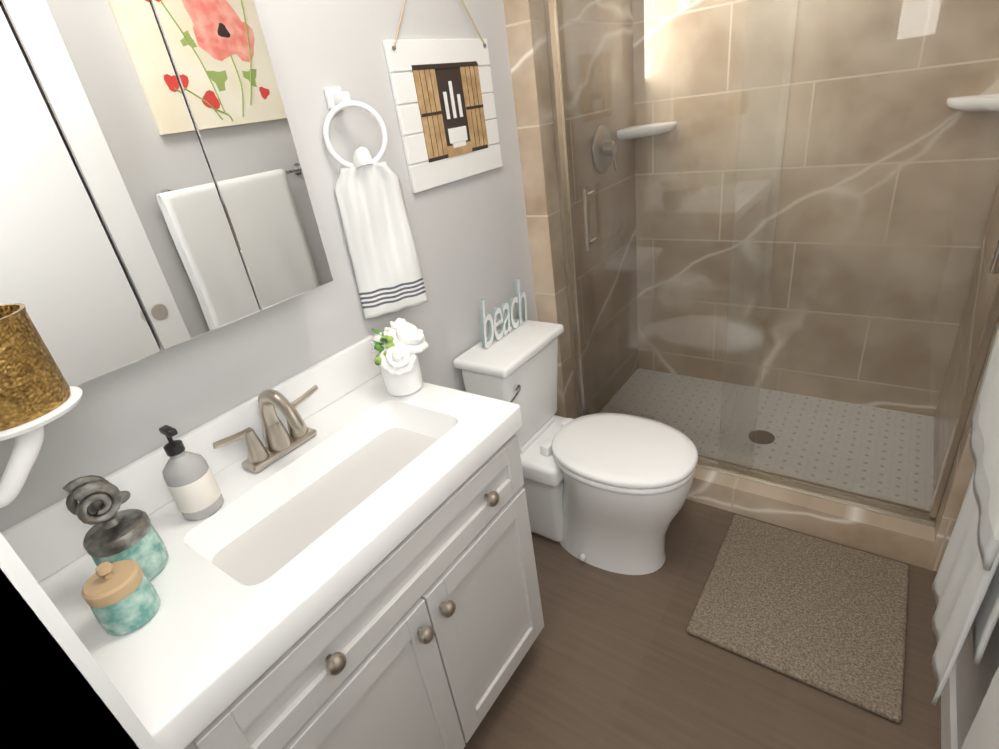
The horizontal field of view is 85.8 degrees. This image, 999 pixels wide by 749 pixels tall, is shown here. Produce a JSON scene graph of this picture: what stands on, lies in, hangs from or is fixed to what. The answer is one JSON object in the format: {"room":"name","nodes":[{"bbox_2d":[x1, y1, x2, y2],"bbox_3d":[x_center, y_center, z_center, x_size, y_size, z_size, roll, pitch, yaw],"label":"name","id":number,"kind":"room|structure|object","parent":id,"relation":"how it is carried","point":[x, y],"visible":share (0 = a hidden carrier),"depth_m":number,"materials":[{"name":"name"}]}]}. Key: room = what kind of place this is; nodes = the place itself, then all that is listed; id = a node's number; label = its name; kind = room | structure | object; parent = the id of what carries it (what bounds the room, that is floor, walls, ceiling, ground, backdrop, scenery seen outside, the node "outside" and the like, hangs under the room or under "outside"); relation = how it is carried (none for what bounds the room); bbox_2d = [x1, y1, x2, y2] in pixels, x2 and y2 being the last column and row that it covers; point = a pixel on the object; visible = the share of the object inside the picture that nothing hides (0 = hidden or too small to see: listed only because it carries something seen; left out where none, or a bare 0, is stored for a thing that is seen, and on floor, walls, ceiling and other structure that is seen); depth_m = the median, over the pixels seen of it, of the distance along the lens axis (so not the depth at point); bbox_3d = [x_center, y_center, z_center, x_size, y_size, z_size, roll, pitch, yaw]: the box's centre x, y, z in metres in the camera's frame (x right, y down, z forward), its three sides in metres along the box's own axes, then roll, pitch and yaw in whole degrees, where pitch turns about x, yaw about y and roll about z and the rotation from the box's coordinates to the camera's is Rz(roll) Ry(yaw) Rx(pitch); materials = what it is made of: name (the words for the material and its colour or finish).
{"room":"bathroom","nodes":[
{"label":"bathroom","id":0,"kind":"room"},
{"bbox_2d":[0,569,139,748],"bbox_3d":[-0.733,0.130,0.599,0.620,2.440,0.120,11,33,34],"label":"wall","id":1,"kind":"structure","parent":0,"point":[44,666],"depth_m":0.52,"materials":[{"name":"grey paint"}]},
{"bbox_2d":[0,303,81,507],"bbox_3d":[-0.597,0.060,0.651,0.132,0.254,0.165,11,33,34],"label":"candle sconce","id":2,"kind":"object","parent":1,"relation":"attached to","point":[37,392],"visible":1,"depth_m":0.63,"materials":[{"name":"white paint"}]},
{"bbox_2d":[0,0,537,531],"bbox_3d":[-0.432,-0.315,1.375,0.100,2.440,1.693,11,33,34],"label":"wall","id":3,"kind":"structure","parent":0,"point":[472,240],"depth_m":1.29,"materials":[{"name":"grey paint"}]},
{"bbox_2d":[0,0,332,386],"bbox_3d":[-0.626,-0.368,0.873,0.120,0.640,0.596,11,33,34],"label":"upper cabinet","id":4,"kind":"object","parent":3,"relation":"attached to","point":[154,197],"visible":0.92,"depth_m":0.86,"materials":[{"name":"white paint"}]},
{"bbox_2d":[323,86,427,318],"bbox_3d":[-0.319,-0.417,1.339,0.117,0.542,0.163,11,33,34],"label":"towel ring","id":5,"kind":"object","parent":3,"relation":"attached to","point":[378,233],"visible":1,"depth_m":1.34,"materials":[{"name":"white plastic"}]},
{"bbox_2d":[332,146,427,318],"bbox_3d":[-0.310,-0.359,1.368,0.117,0.411,0.163,11,33,34],"label":"hand towel","id":6,"kind":"object","parent":5,"relation":"hanging from","point":[369,194],"depth_m":1.36,"materials":[{"name":"fabric"}]},
{"bbox_2d":[383,0,501,192],"bbox_3d":[-0.155,-0.873,1.504,0.020,0.622,0.430,11,33,34],"label":"picture frame","id":7,"kind":"object","parent":3,"relation":"attached to","point":[443,94],"visible":1,"depth_m":1.53,"materials":[{"name":"white wood"}]},
{"bbox_2d":[529,0,637,418],"bbox_3d":[0.340,-0.883,2.254,0.190,2.440,0.907,11,33,34],"label":"wall","id":8,"kind":"structure","parent":0,"point":[539,40],"depth_m":2.18,"materials":[{"name":"tile"}]},
{"bbox_2d":[592,125,617,172],"bbox_3d":[0.442,-0.907,2.161,0.069,0.180,0.180,11,33,34],"label":"shower valve","id":9,"kind":"object","parent":8,"relation":"attached to","point":[607,135],"depth_m":2.15,"materials":[{"name":"silver metal"}]},
{"bbox_2d":[617,121,676,139],"bbox_3d":[0.628,-1.035,2.287,0.190,0.042,0.190,11,33,34],"label":"corner shelf","id":10,"kind":"object","parent":8,"relation":"attached to","point":[650,131],"depth_m":2.27,"materials":[{"name":"white ceramic"}]},
{"bbox_2d":[544,0,998,526],"bbox_3d":[0.758,-0.452,1.669,1.293,1.870,0.100,11,33,34],"label":"shower door","id":11,"kind":"structure","parent":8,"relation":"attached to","point":[921,515],"depth_m":1.71,"materials":[{"name":"clear glass"}]},
{"bbox_2d":[464,499,940,748],"bbox_3d":[0.566,0.732,1.795,1.600,0.050,2.720,11,33,34],"label":"floor","id":12,"kind":"structure","parent":0,"point":[611,660],"depth_m":1.51,"materials":[{"name":"brown wood"}]},
{"bbox_2d":[1,335,543,748],"bbox_3d":[-0.325,0.558,1.246,0.500,0.990,0.855,11,33,34],"label":"bathroom vanity","id":13,"kind":"object","parent":12,"relation":"on","point":[358,570],"visible":0.85,"depth_m":1.03,"materials":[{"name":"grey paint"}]},
{"bbox_2d":[62,475,168,580],"bbox_3d":[-0.623,0.247,0.870,0.094,0.197,0.094,11,33,34],"label":"jar","id":14,"kind":"object","parent":13,"relation":"on","point":[112,535],"visible":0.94,"depth_m":0.84,"materials":[{"name":"teal glass"}]},
{"bbox_2d":[81,560,160,635],"bbox_3d":[-0.569,0.324,0.803,0.078,0.108,0.077,11,33,34],"label":"jar","id":15,"kind":"object","parent":13,"relation":"on","point":[121,597],"visible":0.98,"depth_m":0.78,"materials":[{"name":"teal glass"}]},
{"bbox_2d":[159,425,223,520],"bbox_3d":[-0.587,0.177,1.003,0.076,0.190,0.076,11,33,34],"label":"soap dispenser","id":16,"kind":"object","parent":13,"relation":"on","point":[192,485],"visible":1,"depth_m":0.99,"materials":[{"name":"grey plastic"}]},
{"bbox_2d":[213,385,318,472],"bbox_3d":[-0.459,0.105,1.134,0.147,0.165,0.257,11,33,34],"label":"faucet","id":17,"kind":"object","parent":13,"relation":"on","point":[280,440],"visible":1,"depth_m":1.14,"materials":[{"name":"silver metal"}]},
{"bbox_2d":[370,318,428,396],"bbox_3d":[-0.247,-0.040,1.340,0.136,0.177,0.154,11,33,34],"label":"flower vase","id":18,"kind":"object","parent":13,"relation":"on","point":[398,344],"visible":1,"depth_m":1.30,"materials":[{"name":"white ceramic"}]},
{"bbox_2d":[453,318,697,574],"bbox_3d":[0.297,0.274,1.846,0.731,0.782,0.385,11,33,34],"label":"toilet","id":19,"kind":"object","parent":12,"relation":"on","point":[608,491],"visible":0.79,"depth_m":1.78,"materials":[{"name":"white ceramic"}]},
{"bbox_2d":[479,279,526,347],"bbox_3d":[0.015,-0.214,1.833,0.012,0.162,0.270,11,33,34],"label":"sign","id":20,"kind":"object","parent":19,"relation":"on","point":[508,321],"visible":1,"depth_m":1.83,"materials":[{"name":"white"}]},
{"bbox_2d":[599,368,933,509],"bbox_3d":[1.103,0.263,2.383,1.285,0.100,0.671,11,33,34],"label":"floor","id":21,"kind":"structure","parent":12,"relation":"on","point":[882,435],"depth_m":2.25,"materials":[{"name":"tile"}]},
{"bbox_2d":[749,430,774,443],"bbox_3d":[1.106,0.264,2.266,0.100,0.004,0.100,11,33,34],"label":"shower drain","id":22,"kind":"object","parent":21,"relation":"on","point":[762,438],"depth_m":2.26,"materials":[{"name":"silver metal"}]},
{"bbox_2d":[687,515,908,722],"bbox_3d":[0.938,0.696,1.673,0.530,0.023,0.562,11,33,34],"label":"rug","id":23,"kind":"object","parent":12,"relation":"on","point":[825,616],"visible":0.98,"depth_m":1.62,"materials":[{"name":"beige carpet"}]},
{"bbox_2d":[686,466,934,567],"bbox_3d":[0.874,0.435,2.099,1.285,0.115,0.136,11,33,34],"label":"shower curb","id":24,"kind":"structure","parent":12,"relation":"on","point":[899,539],"depth_m":1.87,"materials":[{"name":"stone"}]},
{"bbox_2d":[503,0,974,571],"bbox_3d":[0.665,-0.564,1.538,1.422,2.440,0.004,11,33,34],"label":"wall","id":25,"kind":"structure","parent":0,"point":[519,36],"depth_m":1.81,"materials":[{"name":"tile"}]},
{"bbox_2d":[632,0,998,416],"bbox_3d":[1.168,-0.940,2.122,1.285,2.440,0.104,11,33,34],"label":"wall","id":26,"kind":"structure","parent":0,"point":[869,187],"depth_m":2.14,"materials":[{"name":"tile"}]},
{"bbox_2d":[934,185,998,537],"bbox_3d":[1.514,-0.646,1.450,0.125,2.440,0.907,11,33,34],"label":"wall","id":27,"kind":"structure","parent":0,"point":[984,270],"depth_m":1.78,"materials":[{"name":"tile"}]},
{"bbox_2d":[946,93,998,111],"bbox_3d":[1.519,-0.847,1.683,0.190,0.042,0.190,11,33,34],"label":"corner shelf","id":28,"kind":"object","parent":27,"relation":"attached to","point":[989,101],"depth_m":1.70,"materials":[{"name":"white ceramic"}]},
{"bbox_2d":[955,618,998,748],"bbox_3d":[0.798,-0.066,0.533,0.078,2.440,1.693,11,33,34],"label":"wall","id":29,"kind":"structure","parent":0,"point":[973,681],"depth_m":1.18,"materials":[{"name":"grey paint"}]},
{"bbox_2d":[941,664,957,748],"bbox_3d":[0.916,0.963,1.089,0.012,0.090,1.689,11,33,34],"label":"baseboard","id":30,"kind":"structure","parent":29,"relation":"attached to","point":[949,739],"depth_m":1.26,"materials":[{"name":"white paint"}]},
{"bbox_2d":[931,326,998,705],"bbox_3d":[1.021,0.070,1.052,0.091,1.071,0.644,11,33,34],"label":"towel","id":31,"kind":"object","parent":29,"relation":"attached to","point":[965,588],"visible":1,"depth_m":1.06,"materials":[{"name":"white fabric"}]},
{"bbox_3d":[-0.264,-0.664,-0.287,0.870,0.360,0.120,11,33,34],"label":"wall","id":32,"kind":"structure","parent":0,"visible":0},
{"bbox_2d":[0,532,160,748],"bbox_3d":[-0.112,0.375,0.261,0.930,2.150,0.134,11,33,34],"label":"door frame","id":33,"kind":"structure","parent":32,"relation":"attached to","point":[24,582],"depth_m":0.52,"materials":[{"name":"white paint"}]},
{"bbox_2d":[961,666,998,748],"bbox_3d":[0.531,0.265,0.367,0.040,2.053,0.867,11,33,34],"label":"open door","id":34,"kind":"structure","parent":32,"relation":"in","point":[983,732],"depth_m":0.89,"materials":[{"name":"white wood"}]}
]}

